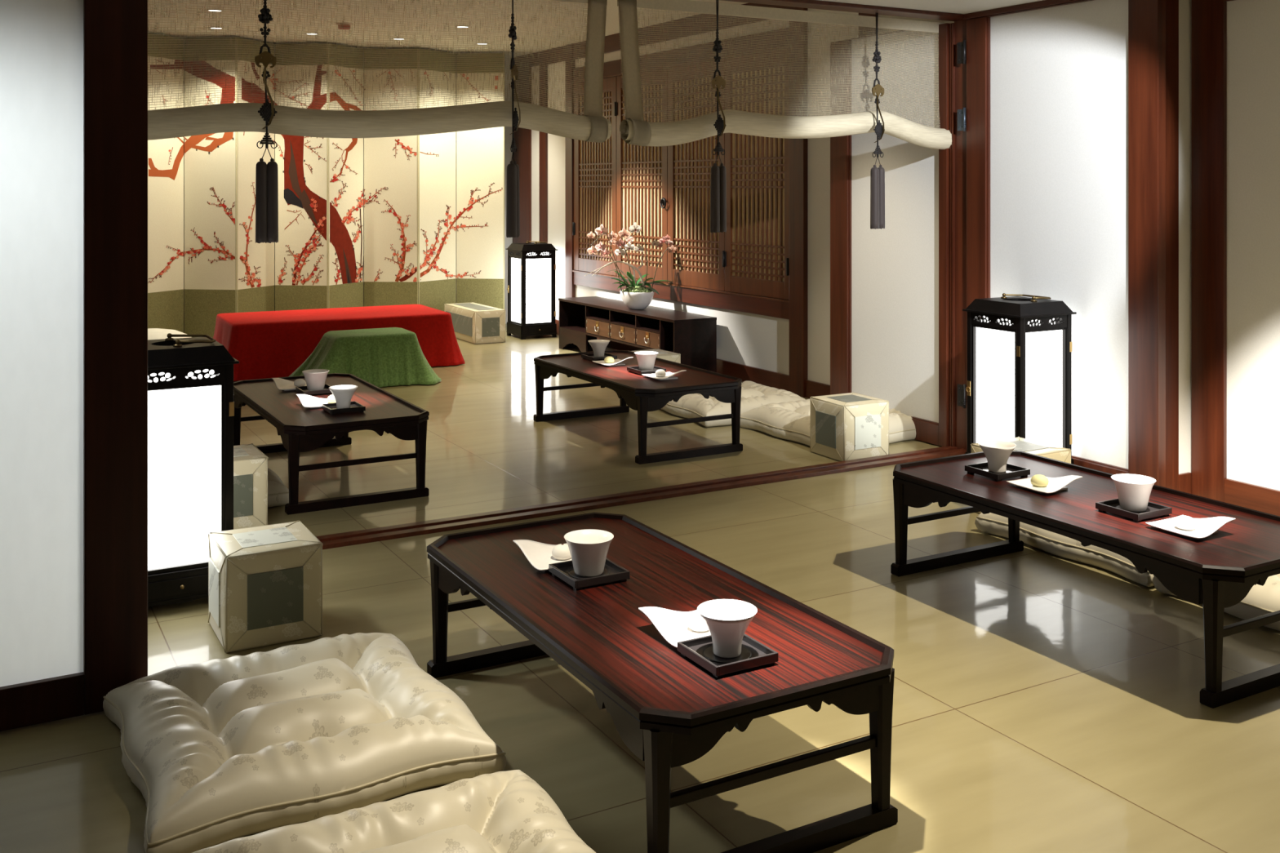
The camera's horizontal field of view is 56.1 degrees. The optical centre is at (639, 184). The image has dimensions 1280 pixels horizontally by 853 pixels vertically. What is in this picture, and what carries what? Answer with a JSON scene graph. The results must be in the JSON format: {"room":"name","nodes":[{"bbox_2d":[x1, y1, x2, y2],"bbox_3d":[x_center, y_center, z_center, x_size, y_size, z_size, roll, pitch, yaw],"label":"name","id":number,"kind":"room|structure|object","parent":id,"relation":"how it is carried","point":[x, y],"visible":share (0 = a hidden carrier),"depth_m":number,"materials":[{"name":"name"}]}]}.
{"room":"traditional tea room","nodes":[
{"label":"traditional tea room","id":0,"kind":"room"},
{"bbox_2d":[183,40,512,333],"bbox_3d":[-3.784,0.052,9.884,5.900,2.495,0.100,0,0,-29],"label":"wall","id":1,"kind":"structure","parent":0,"point":[508,130],"depth_m":11.25,"materials":[{"name":"white paper"}]},
{"bbox_2d":[147,0,748,57],"bbox_3d":[-2.220,-1.235,7.340,6.130,0.080,6.170,0,0,-29],"label":"ceiling","id":2,"kind":"structure","parent":0,"point":[612,17],"depth_m":8.70,"materials":[{"name":"paper"}]},
{"bbox_2d":[206,8,223,11],"bbox_3d":[-2.904,-1.192,8.200,0.114,0.006,0.114,0,0,-29],"label":"recessed light","id":3,"kind":"object","parent":2,"relation":"in","point":[212,10],"visible":0.93,"depth_m":8.19,"materials":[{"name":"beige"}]},
{"bbox_2d":[208,26,223,29],"bbox_3d":[-3.219,-1.192,9.112,0.114,0.006,0.114,0,0,-29],"label":"recessed light","id":4,"kind":"object","parent":2,"relation":"in","point":[215,28],"visible":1,"depth_m":9.11,"materials":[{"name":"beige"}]},
{"bbox_2d":[304,32,319,35],"bbox_3d":[-2.587,-1.192,9.468,0.114,0.006,0.114,0,0,-29],"label":"recessed light","id":5,"kind":"object","parent":2,"relation":"in","point":[315,33],"visible":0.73,"depth_m":9.45,"materials":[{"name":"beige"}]},
{"bbox_2d":[336,22,351,30],"bbox_3d":[-2.185,-1.172,8.868,0.110,0.046,0.110,0,0,-29],"label":"fire alarm","id":6,"kind":"object","parent":2,"relation":"attached to","point":[348,24],"visible":0.68,"depth_m":8.83,"materials":[{"name":"beige"}]},
{"bbox_2d":[391,37,404,39],"bbox_3d":[-1.968,-1.192,9.793,0.114,0.006,0.114,0,0,-29],"label":"recessed light","id":7,"kind":"object","parent":2,"relation":"in","point":[395,38],"visible":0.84,"depth_m":9.79,"materials":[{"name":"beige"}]},
{"bbox_2d":[454,25,470,27],"bbox_3d":[-1.337,-1.192,9.047,0.114,0.006,0.114,0,0,-29],"label":"recessed light","id":8,"kind":"object","parent":2,"relation":"in","point":[456,25],"visible":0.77,"depth_m":9.02,"materials":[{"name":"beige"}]},
{"bbox_2d":[475,42,487,44],"bbox_3d":[-1.331,-1.192,10.129,0.114,0.006,0.114,0,0,-29],"label":"recessed light","id":9,"kind":"object","parent":2,"relation":"in","point":[479,43],"visible":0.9,"depth_m":10.13,"materials":[{"name":"beige"}]},
{"bbox_2d":[0,323,1279,852],"bbox_3d":[-0.822,1.340,4.856,6.130,0.080,11.870,0,0,-29],"label":"floor","id":10,"kind":"structure","parent":0,"point":[1044,702],"depth_m":3.24,"materials":[{"name":"tile"}]},
{"bbox_2d":[147,328,188,339],"bbox_3d":[-3.511,1.167,8.604,0.662,0.266,0.662,0,0,-29],"label":"round cushion","id":11,"kind":"object","parent":10,"relation":"on","point":[153,333],"visible":0.11,"depth_m":8.52,"materials":[{"name":"white fabric"}]},
{"bbox_2d":[147,333,239,607],"bbox_3d":[-1.478,0.890,3.805,0.338,0.820,0.348,0,0,-29],"label":"lantern","id":12,"kind":"object","parent":10,"relation":"on","point":[191,403],"visible":0.57,"depth_m":3.70,"materials":[{"name":"white paper"}]},
{"bbox_2d":[233,443,268,529],"bbox_3d":[-1.593,1.164,4.600,0.286,0.272,0.286,0,0,-29],"label":"stool","id":13,"kind":"object","parent":10,"relation":"on","point":[250,463],"visible":0.41,"depth_m":4.52,"materials":[{"name":"beige fabric"}]},
{"bbox_2d":[208,520,323,653],"bbox_3d":[-1.096,1.164,3.505,0.286,0.272,0.286,0,0,-29],"label":"stool","id":14,"kind":"object","parent":10,"relation":"on","point":[265,582],"visible":1,"depth_m":3.40,"materials":[{"name":"beige fabric"}]},
{"bbox_2d":[267,467,288,507],"bbox_3d":[-1.897,1.229,4.997,0.733,0.142,0.765,0,0,-29],"label":"floor cushion","id":15,"kind":"object","parent":10,"relation":"on","point":[277,493],"visible":0.11,"depth_m":4.83,"materials":[{"name":"beige fabric"}]},
{"bbox_2d":[102,632,506,852],"bbox_3d":[-0.796,1.226,2.770,0.749,0.147,0.784,0,0,-30],"label":"floor cushion","id":16,"kind":"object","parent":10,"relation":"on","point":[217,751],"visible":0.99,"depth_m":2.60,"materials":[{"name":"beige fabric"}]},
{"bbox_2d":[147,32,504,337],"bbox_3d":[-2.582,0.061,10.120,2.987,2.478,0.330,0,0,-29],"label":"folding screen","id":17,"kind":"object","parent":10,"relation":"on","point":[434,203],"visible":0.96,"depth_m":10.02,"materials":[{"name":"beige paper"}]},
{"bbox_2d":[233,373,429,515],"bbox_3d":[-1.426,1.125,5.385,0.600,0.351,1.280,0,0,-29],"label":"table","id":18,"kind":"object","parent":10,"relation":"on","point":[300,428],"visible":0.83,"depth_m":4.98,"materials":[{"name":"brown wood"}]},
{"bbox_2d":[271,377,306,391],"bbox_3d":[-1.639,0.938,5.664,0.160,0.044,0.164,0,0,-29],"label":"plate","id":19,"kind":"object","parent":18,"relation":"on","point":[281,384],"visible":0.72,"depth_m":5.66,"materials":[{"name":"white ceramic"}]},
{"bbox_2d":[293,378,305,386],"bbox_3d":[-1.608,0.933,5.670,0.055,0.034,0.055,0,0,-29],"label":"rice cake","id":20,"kind":"object","parent":19,"relation":"on","point":[299,382],"visible":0.96,"depth_m":5.65,"materials":[{"name":"white food"}]},
{"bbox_2d":[296,394,329,408],"bbox_3d":[-1.395,0.938,5.222,0.160,0.044,0.164,0,0,-29],"label":"plate","id":21,"kind":"object","parent":18,"relation":"on","point":[307,401],"visible":0.74,"depth_m":5.23,"materials":[{"name":"white ceramic"}]},
{"bbox_2d":[327,394,336,403],"bbox_3d":[-1.338,0.933,5.242,0.055,0.034,0.055,0,0,-29],"label":"rice cake","id":22,"kind":"object","parent":21,"relation":"on","point":[331,398],"visible":0.59,"depth_m":5.22,"materials":[{"name":"food"}]},
{"bbox_2d":[295,384,332,395],"bbox_3d":[-1.496,0.948,5.538,0.148,0.024,0.148,0,0,-29],"label":"tray","id":23,"kind":"object","parent":18,"relation":"on","point":[301,389],"visible":0.7,"depth_m":5.49,"materials":[{"name":"black paint"}]},
{"bbox_2d":[302,368,328,391],"bbox_3d":[-1.496,0.903,5.538,0.122,0.088,0.122,0,0,-29],"label":"tea cup","id":24,"kind":"object","parent":23,"relation":"on","point":[315,379],"visible":0.95,"depth_m":5.50,"materials":[{"name":"white ceramic"}]},
{"bbox_2d":[321,400,365,414],"bbox_3d":[-1.260,0.948,5.097,0.148,0.024,0.148,0,0,-29],"label":"tray","id":25,"kind":"object","parent":18,"relation":"on","point":[331,408],"visible":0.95,"depth_m":5.06,"materials":[{"name":"black paint"}]},
{"bbox_2d":[328,384,358,408],"bbox_3d":[-1.260,0.903,5.097,0.122,0.088,0.122,0,0,-29],"label":"tea cup","id":26,"kind":"object","parent":25,"relation":"on","point":[343,394],"visible":0.98,"depth_m":5.07,"materials":[{"name":"white ceramic"}]},
{"bbox_2d":[213,304,465,381],"bbox_3d":[-2.204,1.108,8.657,1.687,0.371,0.921,0,0,-28],"label":"tablecloth","id":27,"kind":"object","parent":10,"relation":"on","point":[266,344],"visible":0.74,"depth_m":8.26,"materials":[{"name":"fabric"}]},
{"bbox_2d":[288,327,441,387],"bbox_3d":[-1.824,1.131,7.861,0.959,0.326,0.695,0,0,-28],"label":"tablecloth","id":28,"kind":"object","parent":10,"relation":"on","point":[386,357],"visible":0.9,"depth_m":7.75,"materials":[{"name":"fabric"}]},
{"bbox_2d":[192,769,595,852],"bbox_3d":[-0.373,1.229,2.027,0.733,0.142,0.765,0,0,-29],"label":"floor cushion","id":29,"kind":"object","parent":10,"relation":"on","point":[508,811],"visible":1,"depth_m":2.23,"materials":[{"name":"beige fabric"}]},
{"bbox_2d":[444,302,506,344],"bbox_3d":[-1.402,1.164,10.152,0.286,0.272,0.736,0,0,-29],"label":"stool","id":30,"kind":"object","parent":10,"relation":"on","point":[473,322],"visible":0.92,"depth_m":9.88,"materials":[{"name":"beige fabric"}]},
{"bbox_2d":[505,240,557,339],"bbox_3d":[-0.929,0.890,10.295,0.338,0.820,0.348,0,0,-29],"label":"lantern","id":31,"kind":"object","parent":10,"relation":"on","point":[531,266],"visible":1,"depth_m":10.20,"materials":[{"name":"white paper"}]},
{"bbox_2d":[558,296,716,372],"bbox_3d":[-0.067,1.100,8.845,0.343,0.400,1.790,0,0,-29],"label":"base cabinet","id":32,"kind":"object","parent":10,"relation":"on","point":[693,336],"visible":0.93,"depth_m":8.50,"materials":[{"name":"brown wood"}]},
{"bbox_2d":[560,324,673,351],"bbox_3d":[-0.066,1.133,8.845,0.323,0.014,1.754,0,0,-29],"label":"shelf","id":33,"kind":"object","parent":32,"relation":"attached to","point":[577,331],"depth_m":8.86,"materials":[{"name":"brown wood"}]},
{"bbox_2d":[586,315,659,333],"bbox_3d":[0.001,1.007,8.727,0.322,0.010,1.108,0,0,-29],"label":"shelf","id":34,"kind":"object","parent":32,"relation":"attached to","point":[627,323],"depth_m":8.71,"materials":[{"name":"brown wood"}]},
{"bbox_2d":[584,222,676,309],"bbox_3d":[-0.056,0.585,8.720,0.654,0.629,0.277,0,0,10],"label":"potted orchid","id":35,"kind":"object","parent":32,"relation":"on","point":[636,295],"visible":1,"depth_m":8.69,"materials":[{"name":"white plant"}]},
{"bbox_2d":[619,289,653,309],"bbox_3d":[-0.022,0.835,8.714,0.230,0.130,0.305,0,0,-29],"label":"flower pot","id":36,"kind":"object","parent":35,"relation":"attached to","point":[633,299],"depth_m":8.62,"materials":[{"name":"white ceramic"}]},
{"bbox_2d":[533,350,742,464],"bbox_3d":[-0.042,1.125,6.236,0.600,0.351,1.280,0,0,-29],"label":"table","id":37,"kind":"object","parent":10,"relation":"on","point":[643,394],"visible":0.88,"depth_m":5.86,"materials":[{"name":"brown wood"}]},
{"bbox_2d":[581,352,617,360],"bbox_3d":[-0.226,0.948,6.609,0.148,0.024,0.148,0,0,-29],"label":"tray","id":38,"kind":"object","parent":37,"relation":"on","point":[588,356],"visible":0.8,"depth_m":6.58,"materials":[{"name":"black paint"}]},
{"bbox_2d":[587,339,609,357],"bbox_3d":[-0.226,0.903,6.609,0.122,0.088,0.122,0,0,-29],"label":"tea cup","id":39,"kind":"object","parent":38,"relation":"on","point":[598,346],"visible":0.96,"depth_m":6.58,"materials":[{"name":"white ceramic"}]},
{"bbox_2d":[592,356,633,366],"bbox_3d":[-0.147,0.938,6.418,0.160,0.044,0.164,0,0,-29],"label":"plate","id":40,"kind":"object","parent":37,"relation":"on","point":[617,362],"visible":0.94,"depth_m":6.40,"materials":[{"name":"white ceramic"}]},
{"bbox_2d":[604,355,614,363],"bbox_3d":[-0.164,0.933,6.408,0.055,0.034,0.055,0,0,-29],"label":"rice cake","id":41,"kind":"object","parent":40,"relation":"on","point":[609,359],"visible":1,"depth_m":6.39,"materials":[{"name":"yellow food"}]},
{"bbox_2d":[626,365,666,375],"bbox_3d":[0.033,0.948,6.140,0.148,0.024,0.148,0,0,-29],"label":"tray","id":42,"kind":"object","parent":37,"relation":"on","point":[631,369],"visible":0.73,"depth_m":6.10,"materials":[{"name":"black paint"}]},
{"bbox_2d":[634,351,657,370],"bbox_3d":[0.033,0.903,6.140,0.122,0.088,0.122,0,0,-29],"label":"tea cup","id":43,"kind":"object","parent":42,"relation":"on","point":[646,359],"visible":0.98,"depth_m":6.11,"materials":[{"name":"white ceramic"}]},
{"bbox_2d":[641,369,686,380],"bbox_3d":[0.119,0.938,5.965,0.160,0.044,0.164,0,0,-29],"label":"plate","id":44,"kind":"object","parent":37,"relation":"on","point":[669,375],"visible":0.91,"depth_m":5.94,"materials":[{"name":"white ceramic"}]},
{"bbox_2d":[654,368,666,377],"bbox_3d":[0.102,0.933,5.956,0.055,0.034,0.055,0,0,-29],"label":"rice cake","id":45,"kind":"object","parent":44,"relation":"on","point":[660,373],"visible":1,"depth_m":5.94,"materials":[{"name":"white food"}]},
{"bbox_2d":[315,445,966,549],"bbox_3d":[-0.830,1.292,4.513,5.580,0.016,0.120,0,0,-29],"label":"threshold","id":46,"kind":"structure","parent":10,"relation":"on","point":[407,530],"depth_m":4.92,"materials":[{"name":"brown wood"}]},
{"bbox_2d":[632,348,680,363],"bbox_3d":[0.066,1.164,7.370,0.286,0.272,0.286,0,0,-29],"label":"stool","id":47,"kind":"object","parent":10,"relation":"on","point":[664,354],"visible":0.22,"depth_m":7.31,"materials":[{"name":"beige fabric"}]},
{"bbox_2d":[426,512,897,852],"bbox_3d":[-0.021,1.125,2.813,0.600,0.351,1.280,0,0,-29],"label":"table","id":48,"kind":"object","parent":10,"relation":"on","point":[669,711],"visible":0.91,"depth_m":2.48,"materials":[{"name":"brown wood"}]},
{"bbox_2d":[512,539,571,570],"bbox_3d":[-0.218,0.938,3.062,0.160,0.044,0.164,0,0,-29],"label":"plate","id":49,"kind":"object","parent":48,"relation":"on","point":[539,554],"visible":0.49,"depth_m":3.06,"materials":[{"name":"white ceramic"}]},
{"bbox_2d":[551,543,571,559],"bbox_3d":[-0.197,0.932,3.056,0.055,0.036,0.055,0,0,-29],"label":"rice cake","id":50,"kind":"object","parent":49,"relation":"on","point":[560,552],"visible":0.91,"depth_m":3.04,"materials":[{"name":"white food"}]},
{"bbox_2d":[548,558,630,590],"bbox_3d":[-0.125,0.948,2.934,0.148,0.024,0.148,0,0,-29],"label":"tray","id":51,"kind":"object","parent":48,"relation":"on","point":[564,571],"visible":0.7,"depth_m":2.90,"materials":[{"name":"black paint"}]},
{"bbox_2d":[564,528,613,577],"bbox_3d":[-0.125,0.903,2.934,0.122,0.088,0.122,0,0,-29],"label":"tea cup","id":52,"kind":"object","parent":51,"relation":"on","point":[588,548],"visible":1,"depth_m":2.90,"materials":[{"name":"white ceramic"}]},
{"bbox_2d":[638,606,711,648],"bbox_3d":[0.106,0.938,2.567,0.160,0.044,0.164,0,0,-29],"label":"plate","id":53,"kind":"object","parent":48,"relation":"on","point":[673,625],"visible":0.61,"depth_m":2.57,"materials":[{"name":"white ceramic"}]},
{"bbox_2d":[687,612,708,631],"bbox_3d":[0.129,0.933,2.568,0.055,0.034,0.055,0,0,-29],"label":"rice cake","id":54,"kind":"object","parent":53,"relation":"on","point":[695,623],"visible":0.54,"depth_m":2.55,"materials":[{"name":"white food"}]},
{"bbox_2d":[677,633,777,677],"bbox_3d":[0.176,0.948,2.429,0.148,0.024,0.148,0,0,-29],"label":"tray","id":55,"kind":"object","parent":48,"relation":"on","point":[753,654],"visible":0.66,"depth_m":2.41,"materials":[{"name":"black paint"}]},
{"bbox_2d":[697,599,757,657],"bbox_3d":[0.176,0.903,2.429,0.122,0.088,0.122,0,0,-29],"label":"tea cup","id":56,"kind":"object","parent":55,"relation":"on","point":[726,620],"visible":1,"depth_m":2.41,"materials":[{"name":"white ceramic"}]},
{"bbox_2d":[661,380,805,426],"bbox_3d":[0.501,1.229,6.892,0.733,0.142,0.765,0,0,-28],"label":"floor cushion","id":57,"kind":"object","parent":10,"relation":"on","point":[753,395],"visible":0.48,"depth_m":6.65,"materials":[{"name":"beige fabric"}]},
{"bbox_2d":[740,399,915,446],"bbox_3d":[1.026,1.226,6.286,0.749,0.147,0.784,0,0,-31],"label":"floor cushion","id":58,"kind":"object","parent":10,"relation":"on","point":[789,420],"visible":0.44,"depth_m":6.13,"materials":[{"name":"beige fabric"}]},
{"bbox_2d":[809,392,888,461],"bbox_3d":[1.008,1.164,5.783,0.286,0.272,0.286,0,0,-28],"label":"stool","id":59,"kind":"object","parent":10,"relation":"on","point":[849,426],"visible":1,"depth_m":5.68,"materials":[{"name":"beige fabric"}]},
{"bbox_2d":[962,293,1076,464],"bbox_3d":[1.659,0.890,5.245,0.338,0.820,0.348,0,0,-29],"label":"lantern","id":60,"kind":"object","parent":10,"relation":"on","point":[1020,348],"visible":0.85,"depth_m":5.16,"materials":[{"name":"white paper"}]},
{"bbox_2d":[970,436,1071,513],"bbox_3d":[1.499,1.164,4.728,0.286,0.272,0.286,0,0,-29],"label":"stool","id":61,"kind":"object","parent":10,"relation":"on","point":[1055,452],"visible":0.21,"depth_m":4.68,"materials":[{"name":"beige fabric"}]},
{"bbox_2d":[974,512,1154,586],"bbox_3d":[1.759,1.229,4.346,0.733,0.142,0.765,0,0,-31],"label":"floor cushion","id":62,"kind":"object","parent":10,"relation":"on","point":[1055,544],"visible":0.05,"depth_m":4.15,"materials":[{"name":"beige fabric"}]},
{"bbox_2d":[890,450,1279,708],"bbox_3d":[1.383,1.125,3.635,0.600,0.351,1.280,0,0,-29],"label":"table","id":63,"kind":"object","parent":10,"relation":"on","point":[1217,571],"visible":0.88,"depth_m":3.44,"materials":[{"name":"brown wood"}]},
{"bbox_2d":[964,462,1030,481],"bbox_3d":[1.184,0.948,3.977,0.148,0.024,0.148,0,0,-29],"label":"tray","id":64,"kind":"object","parent":63,"relation":"on","point":[980,468],"visible":0.73,"depth_m":3.95,"materials":[{"name":"black paint"}]},
{"bbox_2d":[977,440,1016,472],"bbox_3d":[1.184,0.903,3.977,0.122,0.088,0.122,0,0,-29],"label":"tea cup","id":65,"kind":"object","parent":64,"relation":"on","point":[997,453],"visible":1,"depth_m":3.95,"materials":[{"name":"white ceramic"}]},
{"bbox_2d":[1006,475,1082,493],"bbox_3d":[1.280,0.938,3.801,0.160,0.044,0.164,0,0,-29],"label":"plate","id":66,"kind":"object","parent":63,"relation":"on","point":[1055,484],"visible":0.81,"depth_m":3.78,"materials":[{"name":"white ceramic"}]},
{"bbox_2d":[1030,474,1048,487],"bbox_3d":[1.263,0.933,3.792,0.055,0.034,0.055,0,0,-29],"label":"rice cake","id":67,"kind":"object","parent":66,"relation":"on","point":[1037,480],"visible":1,"depth_m":3.77,"materials":[{"name":"yellow food"}]},
{"bbox_2d":[1095,497,1172,522],"bbox_3d":[1.443,0.948,3.509,0.148,0.024,0.148,0,0,-29],"label":"tray","id":68,"kind":"object","parent":63,"relation":"on","point":[1113,506],"visible":0.82,"depth_m":3.48,"materials":[{"name":"black paint"}]},
{"bbox_2d":[1111,473,1155,511],"bbox_3d":[1.443,0.903,3.509,0.122,0.088,0.122,0,0,-29],"label":"tea cup","id":69,"kind":"object","parent":68,"relation":"on","point":[1133,491],"visible":0.99,"depth_m":3.48,"materials":[{"name":"white ceramic"}]},
{"bbox_2d":[1145,515,1235,538],"bbox_3d":[1.526,0.938,3.328,0.160,0.044,0.164,0,0,-29],"label":"plate","id":70,"kind":"object","parent":63,"relation":"on","point":[1205,527],"visible":0.8,"depth_m":3.31,"materials":[{"name":"white ceramic"}]},
{"bbox_2d":[1174,515,1196,530],"bbox_3d":[1.508,0.933,3.318,0.055,0.034,0.055,0,0,-29],"label":"rice cake","id":71,"kind":"object","parent":70,"relation":"on","point":[1182,522],"visible":1,"depth_m":3.30,"materials":[{"name":"white food"}]},
{"bbox_2d":[1152,573,1279,631],"bbox_3d":[2.138,1.226,3.675,0.749,0.147,0.784,0,0,-29],"label":"floor cushion","id":72,"kind":"object","parent":10,"relation":"on","point":[1260,600],"visible":0.09,"depth_m":3.54,"materials":[{"name":"beige fabric"}]},
{"bbox_2d":[531,0,1279,490],"bbox_3d":[1.705,0.052,6.278,0.130,2.495,11.870,0,0,-29],"label":"wall","id":73,"kind":"structure","parent":0,"point":[1253,26],"depth_m":4.88,"materials":[{"name":"white paint"}]},
{"bbox_2d":[512,53,531,243],"bbox_3d":[-1.092,0.052,11.095,0.020,2.495,0.390,0,0,-29],"label":"trim","id":74,"kind":"structure","parent":73,"relation":"attached to","point":[522,136],"depth_m":11.02,"materials":[{"name":"brown wood"}]},
{"bbox_2d":[529,45,565,334],"bbox_3d":[-0.808,0.052,10.590,0.020,2.495,0.770,0,0,-29],"label":"trim","id":75,"kind":"structure","parent":73,"relation":"attached to","point":[543,135],"depth_m":10.65,"materials":[{"name":"brown wood"}]},
{"bbox_2d":[565,43,575,297],"bbox_3d":[-0.592,0.052,10.195,0.032,2.495,0.130,0,0,-29],"label":"trim","id":76,"kind":"structure","parent":73,"relation":"attached to","point":[570,286],"depth_m":10.17,"materials":[{"name":"brown wood"}]},
{"bbox_2d":[572,75,617,275],"bbox_3d":[-0.369,-0.070,9.793,0.035,1.576,0.793,0,0,-29],"label":"window","id":77,"kind":"structure","parent":73,"relation":"in","point":[594,162],"depth_m":9.80,"materials":[{"name":"brown wood"}]},
{"bbox_2d":[616,68,667,283],"bbox_3d":[0.007,-0.070,9.112,0.047,1.576,0.801,0,0,-29],"label":"window","id":78,"kind":"structure","parent":73,"relation":"in","point":[642,171],"depth_m":9.07,"materials":[{"name":"brown wood"}]},
{"bbox_2d":[572,2,789,391],"bbox_3d":[0.195,0.052,8.808,0.020,2.495,3.060,0,0,-29],"label":"trim","id":79,"kind":"structure","parent":73,"relation":"attached to","point":[775,308],"depth_m":8.34,"materials":[{"name":"brown wood"}]},
{"bbox_2d":[667,57,724,290],"bbox_3d":[0.395,-0.070,8.452,0.019,1.576,0.752,0,0,-29],"label":"window","id":80,"kind":"structure","parent":73,"relation":"in","point":[696,261],"depth_m":8.49,"materials":[{"name":"brown wood"}]},
{"bbox_2d":[722,47,789,299],"bbox_3d":[0.751,-0.070,7.803,0.035,1.576,0.767,0,0,-29],"label":"window","id":81,"kind":"structure","parent":73,"relation":"in","point":[756,254],"depth_m":7.79,"materials":[{"name":"brown wood"}]},
{"bbox_2d":[617,0,951,149],"bbox_3d":[0.766,-0.485,5.515,1.937,0.643,0.108,0,0,-29],"label":"rolled blind","id":82,"kind":"object","parent":73,"relation":"attached to","point":[633,130],"visible":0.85,"depth_m":5.39,"materials":[{"name":"fabric"}]},
{"bbox_2d":[789,6,807,397],"bbox_3d":[0.977,0.052,7.406,0.032,2.495,0.150,0,0,-29],"label":"trim","id":83,"kind":"structure","parent":73,"relation":"attached to","point":[797,147],"depth_m":7.38,"materials":[{"name":"brown wood"}]},
{"bbox_2d":[805,13,878,398],"bbox_3d":[1.387,0.052,6.690,0.020,2.495,1.500,0,0,-29],"label":"trim","id":84,"kind":"structure","parent":73,"relation":"attached to","point":[813,388],"depth_m":7.19,"materials":[{"name":"brown wood"}]},
{"bbox_2d":[830,22,955,446],"bbox_3d":[1.314,0.252,6.300,0.050,2.097,0.944,0,0,-29],"label":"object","id":85,"kind":"structure","parent":73,"relation":"in","point":[892,287],"depth_m":6.24,"materials":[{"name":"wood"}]},
{"bbox_2d":[954,18,966,449],"bbox_3d":[1.682,0.246,5.915,0.265,2.107,0.100,0,0,-29],"label":"trim","id":86,"kind":"structure","parent":73,"relation":"attached to","point":[960,24],"depth_m":5.85,"materials":[{"name":"brown wood"}]},
{"bbox_2d":[1191,0,1226,502],"bbox_3d":[3.140,0.237,3.575,0.020,2.125,3.350,0,0,-29],"label":"trim","id":87,"kind":"structure","parent":73,"relation":"attached to","point":[1208,17],"depth_m":4.96,"materials":[{"name":"brown wood"}]},
{"bbox_2d":[1224,0,1279,515],"bbox_3d":[3.447,0.237,3.030,0.020,2.125,4.300,0,0,-29],"label":"trim","id":88,"kind":"structure","parent":73,"relation":"attached to","point":[1248,495],"depth_m":4.79,"materials":[{"name":"brown wood"}]},
{"bbox_2d":[820,0,1043,13],"bbox_3d":[0.720,-1.050,2.115,6.130,0.450,5.580,0,0,-29],"label":"ceiling","id":89,"kind":"structure","parent":0,"point":[961,6],"depth_m":5.49,"materials":[{"name":"paint"}]},
{"bbox_2d":[1178,0,1191,474],"bbox_3d":[2.212,0.251,5.010,0.230,2.099,0.038,0,0,-29],"label":"wall","id":90,"kind":"structure","parent":0,"point":[1184,6],"depth_m":5.03,"materials":[{"name":"beige paint"}]},
{"bbox_2d":[964,0,1083,19],"bbox_3d":[2.944,-0.812,3.424,0.090,0.026,5.480,0,0,-29],"label":"trim","id":91,"kind":"structure","parent":90,"relation":"attached to","point":[1045,2],"depth_m":5.50,"materials":[{"name":"brown wood"}]},
{"bbox_2d":[957,0,1165,487],"bbox_3d":[1.836,0.248,5.354,0.069,2.091,1.120,0,0,-29],"label":"door","id":92,"kind":"structure","parent":90,"relation":"in","point":[1065,123],"depth_m":5.21,"materials":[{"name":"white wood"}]},
{"bbox_2d":[1165,0,1191,493],"bbox_3d":[2.213,0.251,4.980,0.218,2.099,0.015,0,0,-29],"label":"trim","id":93,"kind":"structure","parent":90,"relation":"attached to","point":[1175,481],"depth_m":4.97,"materials":[{"name":"brown wood"}]},
{"bbox_3d":[-0.736,-1.010,4.569,5.800,0.370,0.106,0,0,-29],"label":"wall","id":94,"kind":"structure","parent":0,"visible":0},
{"bbox_2d":[254,0,278,243],"bbox_3d":[-1.321,-0.300,4.244,0.082,1.012,0.045,0,0,-29],"label":"hanging tassel","id":95,"kind":"object","parent":94,"relation":"hanging from","point":[266,175],"visible":1,"depth_m":4.24,"materials":[{"name":"black fabric"}]},
{"bbox_2d":[147,0,612,142],"bbox_3d":[-0.959,-0.476,4.544,1.919,0.661,0.108,0,0,-29],"label":"rolled blind","id":96,"kind":"object","parent":94,"relation":"attached to","point":[173,122],"visible":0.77,"depth_m":4.52,"materials":[{"name":"fabric"}]},
{"bbox_2d":[506,0,520,237],"bbox_3d":[-0.497,-0.300,4.712,0.045,1.012,0.082,0,0,12],"label":"hanger","id":97,"kind":"object","parent":94,"relation":"hanging from","point":[513,195],"visible":1,"depth_m":4.69,"materials":[{"name":"black"}]},
{"bbox_2d":[710,0,726,232],"bbox_3d":[0.338,-0.300,5.178,0.082,1.012,0.045,0,0,-35],"label":"hanger","id":98,"kind":"object","parent":94,"relation":"hanging from","point":[717,174],"visible":1,"depth_m":5.17,"materials":[{"name":"black"}]},
{"bbox_2d":[722,0,964,21],"bbox_3d":[-0.734,-0.816,4.567,5.800,0.018,0.120,0,0,-29],"label":"trim","id":99,"kind":"structure","parent":94,"relation":"attached to","point":[815,4],"depth_m":5.52,"materials":[{"name":"brown wood"}]},
{"bbox_2d":[870,12,884,229],"bbox_3d":[1.111,-0.300,5.613,0.082,1.012,0.045,0,0,-32],"label":"hanger","id":100,"kind":"object","parent":94,"relation":"hanging from","point":[877,175],"visible":1,"depth_m":5.60,"materials":[{"name":"black"}]},
{"bbox_3d":[-2.430,0.238,2.350,0.670,2.124,0.040,0,0,-29],"label":"wall","id":101,"kind":"structure","parent":0,"visible":0},
{"bbox_2d":[0,0,147,731],"bbox_3d":[-1.684,0.244,2.767,1.019,2.099,0.045,0,0,-29],"label":"door","id":102,"kind":"structure","parent":101,"relation":"in","point":[73,73],"depth_m":2.93,"materials":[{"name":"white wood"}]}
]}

